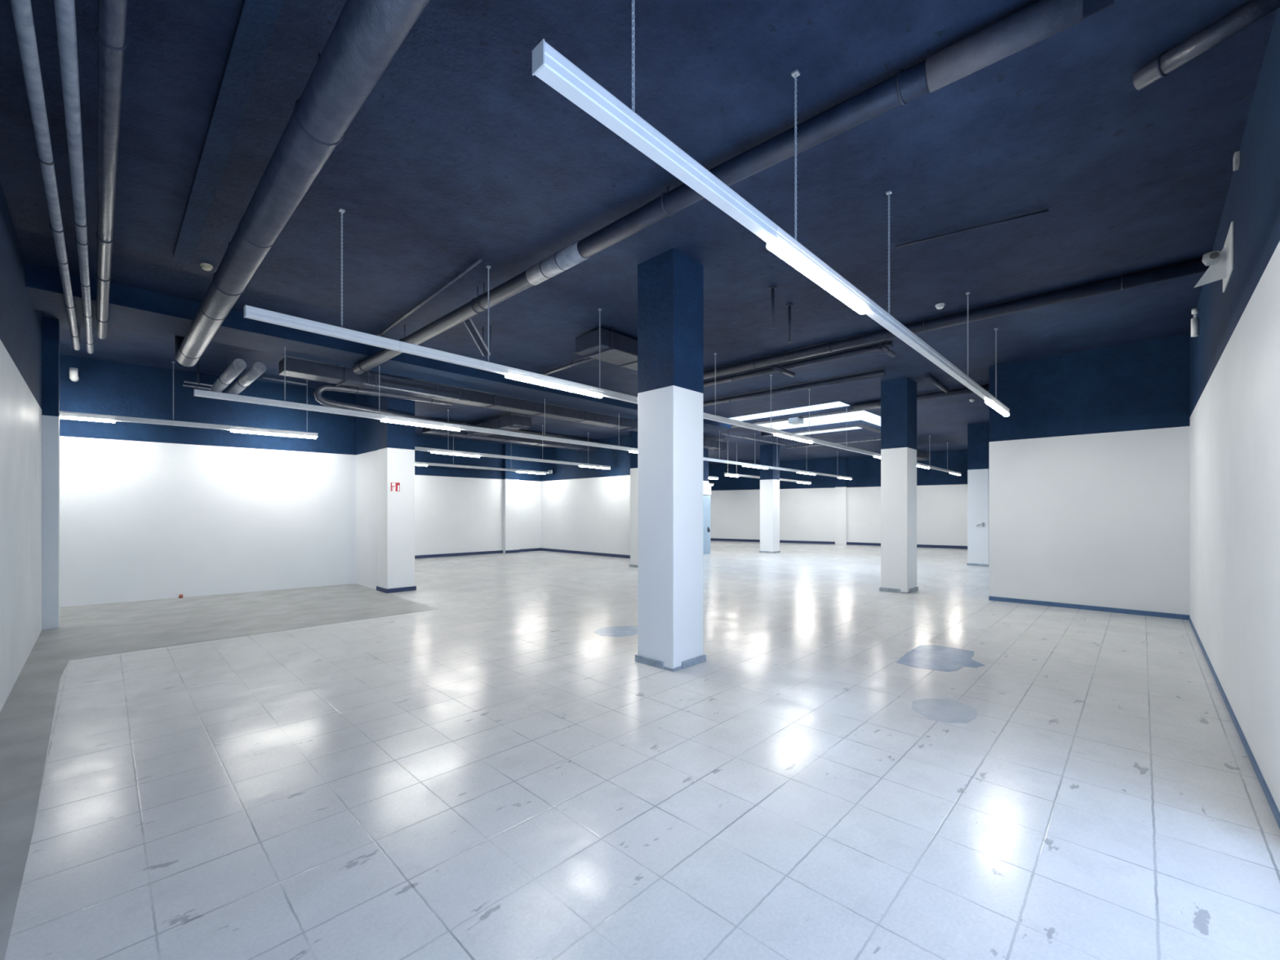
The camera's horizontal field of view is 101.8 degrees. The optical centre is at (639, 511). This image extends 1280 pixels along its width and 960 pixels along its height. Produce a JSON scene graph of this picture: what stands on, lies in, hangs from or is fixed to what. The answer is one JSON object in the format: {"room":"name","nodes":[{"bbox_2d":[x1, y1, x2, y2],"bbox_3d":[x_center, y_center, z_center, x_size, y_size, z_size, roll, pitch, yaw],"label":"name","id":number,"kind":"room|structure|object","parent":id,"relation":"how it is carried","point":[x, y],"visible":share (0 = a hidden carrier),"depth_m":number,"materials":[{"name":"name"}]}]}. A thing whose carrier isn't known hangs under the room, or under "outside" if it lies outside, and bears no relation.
{"room":"empty retail space","nodes":[
{"label":"empty retail space","id":0,"kind":"room"},
{"bbox_2d":[0,181,41,711],"bbox_3d":[-4.166,-0.537,3.114,11.680,4.360,0.150,0,0,44],"label":"wall","id":1,"kind":"structure","parent":0,"point":[20,325],"depth_m":5.14,"materials":[{"name":"grey paint"}]},
{"bbox_2d":[25,263,731,432],"bbox_3d":[-3.174,-2.592,10.015,0.920,0.250,16.000,0,0,44],"label":"trim","id":2,"kind":"structure","parent":1,"relation":"attached to","point":[128,306],"depth_m":7.56,"materials":[{"name":"blue paint"}]},
{"bbox_2d":[59,354,355,607],"bbox_3d":[-8.551,-0.537,9.066,2.697,4.360,7.265,0,0,44],"label":"wall","id":3,"kind":"structure","parent":0,"point":[148,511],"depth_m":10.06,"materials":[{"name":"white paint"}]},
{"bbox_2d":[41,316,59,630],"bbox_3d":[-8.403,-0.537,7.313,0.250,4.360,0.305,0,0,44],"label":"column","id":4,"kind":"structure","parent":3,"relation":"attached to","point":[50,326],"depth_m":7.28,"materials":[{"name":"grey paint"}]},
{"bbox_2d":[69,367,79,382],"bbox_3d":[-9.700,-2.349,8.907,0.390,0.176,0.109,0,0,44],"label":"wall lamp","id":5,"kind":"object","parent":3,"relation":"attached to","point":[73,372],"visible":1,"depth_m":8.80,"materials":[{"name":"white plastic"}]},
{"bbox_2d":[355,393,377,589],"bbox_3d":[-5.895,-0.537,11.530,1.440,4.360,0.300,0,0,44],"label":"wall","id":6,"kind":"structure","parent":0,"point":[366,428],"depth_m":11.39,"materials":[{"name":"white paint"}]},
{"bbox_2d":[414,435,541,555],"bbox_3d":[-5.349,-0.537,17.258,5.470,4.360,9.000,0,0,44],"label":"wall","id":7,"kind":"structure","parent":0,"point":[457,509],"depth_m":19.71,"materials":[{"name":"white paint"}]},
{"bbox_2d":[414,547,541,558],"bbox_3d":[-7.148,1.588,18.961,0.215,0.110,8.650,0,0,44],"label":"baseboard","id":8,"kind":"structure","parent":7,"relation":"attached to","point":[538,548],"depth_m":19.91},
{"bbox_2d":[502,444,519,553],"bbox_3d":[-5.202,-0.537,20.987,0.200,4.360,0.650,0,0,44],"label":"column","id":9,"kind":"structure","parent":7,"relation":"attached to","point":[510,478],"depth_m":20.85,"materials":[{"name":"white paint"}]},
{"bbox_2d":[541,435,630,555],"bbox_3d":[-1.081,-0.537,20.922,6.220,4.360,2.600,0,0,44],"label":"wall","id":10,"kind":"structure","parent":0,"point":[584,508],"depth_m":20.03,"materials":[{"name":"white paint"}]},
{"bbox_2d":[541,547,630,558],"bbox_3d":[-1.990,1.588,19.981,6.220,0.110,0.015,0,0,44],"label":"baseboard","id":11,"kind":"structure","parent":10,"relation":"attached to","point":[542,548],"depth_m":19.97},
{"bbox_2d":[244,208,960,475],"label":"linear pendant light","id":12,"kind":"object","parent":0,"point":[864,415],"depth_m":6.36,"materials":[{"name":"white paint"}]},
{"bbox_2d":[0,0,1276,465],"bbox_3d":[2.024,-2.842,15.630,21.200,0.250,31.700,0,0,44],"label":"ceiling","id":13,"kind":"structure","parent":0,"point":[458,154],"depth_m":4.21,"materials":[{"name":"blue paint"}]},
{"bbox_2d":[9,0,80,350],"bbox_3d":[-4.611,-2.536,4.088,10.314,0.368,0.086,0,0,44],"label":"drain pipe","id":14,"kind":"object","parent":13,"relation":"hanging from","point":[22,13],"visible":1,"depth_m":3.28,"materials":[{"name":"metal"}]},
{"bbox_2d":[53,0,93,353],"bbox_3d":[-4.550,-2.536,4.224,10.414,0.369,0.088,0,0,44],"label":"drain pipe","id":15,"kind":"object","parent":13,"relation":"hanging from","point":[64,10],"visible":1,"depth_m":3.28,"materials":[{"name":"metal"}]},
{"bbox_2d":[95,0,127,338],"bbox_3d":[-4.011,-2.534,3.908,9.200,0.367,0.114,0,0,44],"label":"pipe","id":16,"kind":"object","parent":13,"relation":"hanging from","point":[110,30],"visible":1,"depth_m":3.24,"materials":[{"name":"metal"}]},
{"bbox_2d":[59,361,317,439],"bbox_3d":[-8.429,-2.123,9.410,4.460,1.188,0.077,0,0,-41],"label":"rail","id":17,"kind":"object","parent":13,"relation":"hanging from","point":[63,415],"visible":0.91,"depth_m":9.46,"materials":[{"name":"white metal"}]},
{"bbox_2d":[182,364,211,389],"bbox_3d":[-8.145,-2.496,9.560,0.042,0.441,0.400,0,0,44],"label":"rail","id":18,"kind":"object","parent":13,"relation":"hanging from","point":[197,386],"visible":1,"depth_m":9.55,"materials":[{"name":"metal"}]},
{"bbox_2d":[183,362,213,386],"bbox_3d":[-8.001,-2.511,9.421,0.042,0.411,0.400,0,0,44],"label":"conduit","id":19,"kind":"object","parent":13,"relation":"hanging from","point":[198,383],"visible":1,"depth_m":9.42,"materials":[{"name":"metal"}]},
{"bbox_2d":[200,262,213,271],"bbox_3d":[-4.768,-2.689,5.715,0.108,0.055,0.110,0,0,44],"label":"smoke detector","id":20,"kind":"object","parent":13,"relation":"attached to","point":[207,267],"visible":1,"depth_m":5.69,"materials":[{"name":"beige plastic"}]},
{"bbox_2d":[208,358,246,392],"bbox_3d":[-7.354,-2.488,9.227,2.700,0.458,0.196,0,0,44],"label":"duct","id":21,"kind":"object","parent":13,"relation":"hanging from","point":[237,366],"visible":0.94,"depth_m":8.77,"materials":[{"name":"metal"}]},
{"bbox_2d":[173,0,284,262],"bbox_3d":[-2.432,-2.692,3.168,6.700,0.050,0.140,0,0,44],"label":"ceiling strip","id":22,"kind":"object","parent":13,"relation":"attached to","point":[256,20],"visible":1,"depth_m":3.43,"materials":[{"name":"blue paint"}]},
{"bbox_2d":[225,362,266,395],"bbox_3d":[-7.174,-2.488,9.415,2.700,0.458,0.196,0,0,44],"label":"duct","id":23,"kind":"object","parent":13,"relation":"hanging from","point":[257,369],"visible":0.92,"depth_m":8.97,"materials":[{"name":"metal"}]},
{"bbox_2d":[262,376,307,385],"bbox_3d":[-6.326,-2.516,9.284,0.044,0.402,0.670,0,0,44],"label":"conduit","id":24,"kind":"object","parent":13,"relation":"hanging from","point":[267,378],"visible":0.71,"depth_m":9.28,"materials":[{"name":"metal"}]},
{"bbox_2d":[174,0,429,366],"bbox_3d":[-3.421,-2.458,4.548,10.040,0.561,0.272,0,0,44],"label":"pipe","id":25,"kind":"object","parent":13,"relation":"hanging from","point":[366,35],"visible":1,"depth_m":3.08,"materials":[{"name":"metal"}]},
{"bbox_2d":[313,382,469,431],"bbox_3d":[-4.785,-2.241,10.334,0.140,0.952,2.985,0,0,44],"label":"pipe","id":26,"kind":"object","parent":13,"relation":"hanging from","point":[319,389],"visible":0.71,"depth_m":9.83,"materials":[{"name":"metal"}]},
{"bbox_2d":[363,372,470,401],"bbox_3d":[-4.162,-2.475,9.856,0.046,0.483,2.000,0,0,44],"label":"conduit","id":27,"kind":"object","parent":13,"relation":"hanging from","point":[366,384],"visible":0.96,"depth_m":9.73,"materials":[{"name":"metal"}]},
{"bbox_2d":[377,257,483,336],"bbox_3d":[-2.959,-2.678,6.826,0.057,0.078,3.743,0,0,-44],"label":"conduit","id":28,"kind":"object","parent":13,"relation":"hanging from","point":[480,260],"visible":0.98,"depth_m":6.31,"materials":[{"name":"metal"}]},
{"bbox_2d":[279,356,637,431],"bbox_3d":[-2.808,-2.487,11.712,0.470,0.460,8.850,0,0,44],"label":"air duct","id":29,"kind":"object","parent":13,"relation":"hanging from","point":[297,368],"visible":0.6,"depth_m":10.31,"materials":[{"name":"metal"}]},
{"bbox_2d":[463,317,491,355],"bbox_3d":[-2.333,-2.502,7.410,0.156,0.431,0.465,0,0,24],"label":"pipe","id":30,"kind":"object","parent":13,"relation":"hanging from","point":[468,323],"visible":0.8,"depth_m":7.43,"materials":[{"name":"metal"}]},
{"bbox_2d":[414,435,552,474],"bbox_3d":[-6.064,-2.123,18.594,0.220,1.188,7.356,0,0,40],"label":"rail","id":31,"kind":"object","parent":13,"relation":"hanging from","point":[420,464],"visible":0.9,"depth_m":18.82,"materials":[{"name":"white metal"}]},
{"bbox_2d":[466,411,531,436],"bbox_3d":[-4.061,-2.497,14.833,2.650,0.440,0.560,0,0,44],"label":"air duct","id":32,"kind":"object","parent":13,"relation":"hanging from","point":[513,423],"visible":0.75,"depth_m":14.22,"materials":[{"name":"metal"}]},
{"bbox_2d":[422,419,598,451],"bbox_3d":[-3.946,-2.497,17.293,0.560,0.440,6.400,0,0,44],"label":"air duct","id":33,"kind":"object","parent":13,"relation":"hanging from","point":[462,433],"visible":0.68,"depth_m":16.94,"materials":[{"name":"metal"}]},
{"bbox_2d":[414,409,610,469],"bbox_3d":[-3.588,-2.123,15.648,0.076,1.188,7.865,0,0,40],"label":"rail","id":34,"kind":"object","parent":13,"relation":"hanging from","point":[416,448],"visible":0.87,"depth_m":15.22,"materials":[{"name":"white metal"}]},
{"bbox_2d":[193,346,852,479],"bbox_3d":[2.003,-2.123,15.803,0.086,1.188,23.803,0,0,42],"label":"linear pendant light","id":35,"kind":"object","parent":13,"relation":"hanging from","point":[384,418],"visible":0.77,"depth_m":9.27,"materials":[{"name":"white metal"}]},
{"bbox_2d":[540,357,594,375],"bbox_3d":[-1.210,-2.658,9.300,0.077,0.119,2.141,0,0,-44],"label":"conduit","id":36,"kind":"object","parent":13,"relation":"hanging from","point":[572,364],"visible":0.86,"depth_m":9.35,"materials":[{"name":"metal"}]},
{"bbox_2d":[575,326,637,370],"bbox_3d":[-0.112,-2.547,8.379,0.660,0.340,1.900,0,0,44],"label":"air duct","id":37,"kind":"object","parent":13,"relation":"hanging from","point":[620,350],"visible":0.56,"depth_m":7.82,"materials":[{"name":"metal"}]},
{"bbox_2d":[708,475,718,479],"bbox_3d":[2.855,-2.048,21.709,0.077,1.338,1.413,0,0,42],"label":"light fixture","id":38,"kind":"object","parent":13,"relation":"hanging from","point":[709,477],"visible":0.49,"depth_m":21.91,"materials":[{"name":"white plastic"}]},
{"bbox_2d":[703,437,726,450],"bbox_3d":[2.431,-2.497,18.642,0.460,0.440,1.800,0,0,44],"label":"air duct","id":39,"kind":"object","parent":13,"relation":"hanging from","point":[708,444],"visible":0.58,"depth_m":18.66,"materials":[{"name":"metal"}]},
{"bbox_2d":[352,0,1114,374],"bbox_3d":[-1.198,-2.505,5.610,9.340,0.424,0.241,0,0,41],"label":"ventilation duct","id":40,"kind":"object","parent":13,"relation":"hanging from","point":[1040,20],"visible":0.92,"depth_m":3.43,"materials":[{"name":"metal"}]},
{"bbox_2d":[720,432,785,445],"bbox_3d":[4.063,-2.618,18.317,4.001,0.198,0.075,0,0,-45],"label":"rail","id":41,"kind":"object","parent":13,"relation":"hanging from","point":[723,433],"visible":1,"depth_m":18.16,"materials":[{"name":"metal"}]},
{"bbox_2d":[724,441,811,484],"bbox_3d":[5.855,-2.048,22.808,0.080,1.338,7.869,0,0,42],"label":"rail","id":42,"kind":"object","parent":13,"relation":"hanging from","point":[727,473],"visible":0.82,"depth_m":20.91,"materials":[{"name":"white metal"}]},
{"bbox_2d":[532,0,1009,416],"bbox_3d":[2.759,-2.123,5.082,0.078,1.188,9.007,0,0,44],"label":"linear pendant light","id":43,"kind":"object","parent":13,"relation":"hanging from","point":[550,66],"visible":1,"depth_m":2.57,"materials":[{"name":"white metal"}]},
{"bbox_2d":[768,284,776,328],"bbox_3d":[1.601,-2.467,6.266,0.060,0.500,0.060,0,0,44],"label":"hanging rod","id":44,"kind":"object","parent":13,"relation":"hanging from","point":[773,287],"visible":1,"depth_m":6.25,"materials":[{"name":"metal"}]},
{"bbox_2d":[771,362,795,377],"bbox_3d":[2.574,-2.598,9.317,0.096,0.238,0.720,0,0,44],"label":"spotlight","id":45,"kind":"object","parent":13,"relation":"hanging from","point":[781,370],"visible":0.97,"depth_m":9.26,"materials":[{"name":"metal"}]},
{"bbox_2d":[786,302,792,342],"bbox_3d":[1.953,-2.467,6.788,0.060,0.500,0.060,0,0,44],"label":"hanging rod","id":46,"kind":"object","parent":13,"relation":"hanging from","point":[789,304],"visible":1,"depth_m":6.77,"materials":[{"name":"metal"}]},
{"bbox_2d":[703,369,885,406],"bbox_3d":[2.839,-2.642,11.507,4.901,0.149,0.138,0,0,43],"label":"conduit","id":47,"kind":"object","parent":13,"relation":"hanging from","point":[882,372],"visible":0.98,"depth_m":10.94,"materials":[{"name":"metal"}]},
{"bbox_2d":[703,341,893,386],"bbox_3d":[2.651,-2.658,9.548,3.750,0.119,0.130,0,0,44],"label":"conduit","id":48,"kind":"object","parent":13,"relation":"hanging from","point":[890,344],"visible":0.98,"depth_m":9.22,"materials":[{"name":"metal"}]},
{"bbox_2d":[731,404,880,427],"bbox_3d":[4.333,-2.655,14.422,4.600,0.116,0.330,0,0,44],"label":"light fixture","id":49,"kind":"object","parent":13,"relation":"attached to","point":[840,410],"visible":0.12,"depth_m":14.04,"materials":[{"name":"white metal"}]},
{"bbox_2d":[788,417,804,424],"bbox_3d":[4.330,-2.525,14.418,0.288,0.140,0.352,0,0,44],"label":"junction box","id":50,"kind":"object","parent":49,"relation":"attached to","point":[796,420],"visible":1,"depth_m":14.33,"materials":[{"name":"grey plastic"}]},
{"bbox_2d":[760,419,880,436],"bbox_3d":[6.062,-2.647,17.249,3.360,0.140,2.160,0,0,44],"label":"light fixture","id":51,"kind":"object","parent":13,"relation":"attached to","point":[860,424],"visible":0.92,"depth_m":16.13,"materials":[{"name":"white metal"}]},
{"bbox_2d":[786,438,880,448],"bbox_3d":[7.226,-2.618,19.434,3.800,0.199,0.077,0,0,44],"label":"conduit","id":52,"kind":"object","parent":13,"relation":"hanging from","point":[875,439],"visible":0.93,"depth_m":19.22,"materials":[{"name":"metal"}]},
{"bbox_2d":[877,340,896,357],"bbox_3d":[3.878,-2.598,8.148,0.096,0.238,0.590,0,0,44],"label":"spotlight","id":53,"kind":"object","parent":13,"relation":"hanging from","point":[886,349],"visible":0.98,"depth_m":8.08,"materials":[{"name":"metal"}]},
{"bbox_2d":[853,383,989,409],"bbox_3d":[6.456,-2.637,11.941,0.159,0.159,3.104,0,0,-43],"label":"conduit","id":54,"kind":"object","parent":13,"relation":"hanging from","point":[962,390],"visible":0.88,"depth_m":11.69,"materials":[{"name":"metal"}]},
{"bbox_2d":[916,449,930,461],"bbox_3d":[10.572,-2.397,20.235,0.560,0.640,3.200,0,0,44],"label":"air duct","id":55,"kind":"object","parent":13,"relation":"hanging from","point":[922,455],"visible":0.37,"depth_m":20.61,"materials":[{"name":"metal"}]},
{"bbox_2d":[924,373,948,392],"bbox_3d":[6.172,-2.667,10.791,0.090,0.090,1.702,0,0,42],"label":"pipe","id":56,"kind":"object","parent":13,"relation":"hanging from","point":[928,376],"visible":1,"depth_m":10.62,"materials":[{"name":"grey metal"}]},
{"bbox_2d":[935,302,944,309],"bbox_3d":[3.926,-2.689,6.802,0.108,0.055,0.110,0,0,44],"label":"smoke detector","id":57,"kind":"object","parent":13,"relation":"attached to","point":[940,305],"visible":1,"depth_m":6.77,"materials":[{"name":"white plastic"}]},
{"bbox_2d":[703,257,1210,379],"bbox_3d":[3.547,-2.632,7.835,6.821,0.176,0.169,0,0,43],"label":"drain pipe","id":58,"kind":"object","parent":13,"relation":"hanging from","point":[1193,266],"visible":0.96,"depth_m":6.74,"materials":[{"name":"metal"}]},
{"bbox_2d":[895,208,1048,248],"bbox_3d":[3.120,-2.692,4.959,1.230,0.020,0.020,0,0,31],"label":"conduit","id":59,"kind":"object","parent":13,"relation":"attached to","point":[1044,211],"visible":1,"depth_m":4.92,"materials":[{"name":"blue metal"}]},
{"bbox_2d":[1132,0,1279,90],"bbox_3d":[3.174,-2.651,2.926,0.127,0.132,0.587,0,0,-24],"label":"drain pipe","id":60,"kind":"object","parent":13,"relation":"hanging from","point":[1253,11],"visible":1,"depth_m":2.90,"materials":[{"name":"metal"}]},
{"bbox_2d":[0,540,1279,959],"bbox_3d":[2.024,1.692,15.630,21.200,0.103,31.700,0,0,44],"label":"floor","id":61,"kind":"structure","parent":0,"point":[479,761],"depth_m":3.18,"materials":[{"name":"tile"}]},
{"bbox_2d":[376,395,416,593],"bbox_3d":[-5.119,-0.537,10.916,0.574,4.360,0.599,0,0,44],"label":"square column","id":62,"kind":"structure","parent":61,"relation":"on","point":[396,442],"depth_m":10.73,"materials":[{"name":"white paint"}]},
{"bbox_2d":[390,482,399,491],"bbox_3d":[-5.009,-0.512,10.640,0.007,0.190,0.190,0,0,44],"label":"fire sign","id":63,"kind":"object","parent":62,"relation":"attached to","point":[394,486],"visible":1,"depth_m":10.64,"materials":[{"name":"red plastic"}]},
{"bbox_2d":[629,431,637,567],"bbox_3d":[0.069,-0.537,15.627,0.554,4.360,0.564,0,0,44],"label":"square column","id":64,"kind":"structure","parent":61,"relation":"on","point":[633,435],"depth_m":15.51,"materials":[{"name":"white paint"}]},
{"bbox_2d":[635,248,706,671],"bbox_3d":[0.336,-0.537,5.715,0.559,4.360,0.554,0,0,44],"label":"square column","id":65,"kind":"structure","parent":61,"relation":"on","point":[670,283],"depth_m":5.52,"materials":[{"name":"white paint"}]},
{"bbox_2d":[759,444,780,553],"bbox_3d":[5.283,-0.537,21.157,0.634,4.360,0.584,0,0,44],"label":"square column","id":66,"kind":"structure","parent":61,"relation":"on","point":[770,453],"depth_m":20.94,"materials":[{"name":"white paint"}]},
{"bbox_2d":[879,377,918,593],"bbox_3d":[5.418,-0.537,10.873,0.554,4.360,0.674,0,0,44],"label":"square column","id":67,"kind":"structure","parent":61,"relation":"on","point":[898,396],"depth_m":10.64,"materials":[{"name":"white paint"}]},
{"bbox_2d":[966,422,989,566],"bbox_3d":[10.481,-0.537,16.042,0.589,4.360,0.602,0,0,44],"label":"square column","id":68,"kind":"structure","parent":61,"relation":"on","point":[978,433],"depth_m":15.88,"materials":[{"name":"white paint"}]},
{"bbox_2d":[708,450,967,546],"bbox_3d":[8.717,-0.537,25.920,19.722,4.360,6.609,0,0,11],"label":"wall","id":69,"kind":"structure","parent":0,"point":[806,511],"depth_m":26.53,"materials":[{"name":"white paint"}]},
{"bbox_2d":[710,537,967,549],"bbox_3d":[8.484,1.578,25.962,19.058,0.130,6.437,0,0,11],"label":"baseboard","id":70,"kind":"structure","parent":69,"relation":"attached to","point":[711,539],"depth_m":26.51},
{"bbox_2d":[835,457,846,544],"bbox_3d":[10.155,-0.537,26.267,0.538,4.360,0.175,0,0,30],"label":"square column","id":71,"kind":"structure","parent":69,"relation":"attached to","point":[840,463],"depth_m":26.20,"materials":[{"name":"white paint"}]},
{"bbox_2d":[989,333,1190,614],"bbox_3d":[12.927,-0.537,14.486,2.576,4.360,15.800,0,0,44],"label":"wall","id":72,"kind":"structure","parent":0,"point":[1090,460],"depth_m":8.65,"materials":[{"name":"white paint"}]},
{"bbox_2d":[988,595,1190,619],"bbox_3d":[7.434,1.605,8.797,2.576,0.075,0.015,0,0,44],"label":"baseboard","id":73,"kind":"structure","parent":72,"relation":"attached to","point":[1164,615],"depth_m":8.66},
{"bbox_2d":[1190,7,1279,812],"bbox_3d":[4.173,-0.537,3.457,0.150,4.360,12.230,0,0,44],"label":"wall","id":74,"kind":"structure","parent":0,"point":[1235,354],"depth_m":3.73,"materials":[{"name":"white paint"}]},
{"bbox_2d":[1191,307,1199,337],"bbox_3d":[7.125,-2.432,6.674,0.070,0.350,0.070,0,0,44],"label":"wall lamp","id":75,"kind":"object","parent":74,"relation":"attached to","point":[1195,321],"visible":1,"depth_m":6.65,"materials":[{"name":"white plastic"}]},
{"bbox_2d":[1193,221,1233,292],"bbox_3d":[4.870,-2.127,4.431,0.200,0.380,0.620,0,0,44],"label":"bracket","id":76,"kind":"object","parent":74,"relation":"attached to","point":[1221,263],"visible":1,"depth_m":4.41,"materials":[{"name":"white metal"}]},
{"bbox_2d":[1188,617,1279,828],"bbox_3d":[5.757,1.618,5.214,0.012,0.050,7.500,0,0,44],"label":"baseboard","id":77,"kind":"structure","parent":74,"relation":"attached to","point":[1264,785],"depth_m":3.61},
{"bbox_2d":[1232,151,1240,171],"bbox_3d":[4.466,-2.627,3.889,0.030,0.100,0.100,0,0,44],"label":"junction box","id":78,"kind":"object","parent":74,"relation":"attached to","point":[1237,157],"visible":1,"depth_m":3.86,"materials":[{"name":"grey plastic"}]},
{"bbox_3d":[0.506,-0.537,22.580,5.960,4.360,0.150,0,0,44],"label":"wall partition","id":79,"kind":"structure","parent":0,"visible":0},
{"bbox_2d":[703,448,711,554],"bbox_3d":[2.405,-0.537,20.107,0.208,4.360,1.070,0,0,44],"label":"door","id":80,"kind":"structure","parent":79,"relation":"in","point":[707,488],"depth_m":20.28,"materials":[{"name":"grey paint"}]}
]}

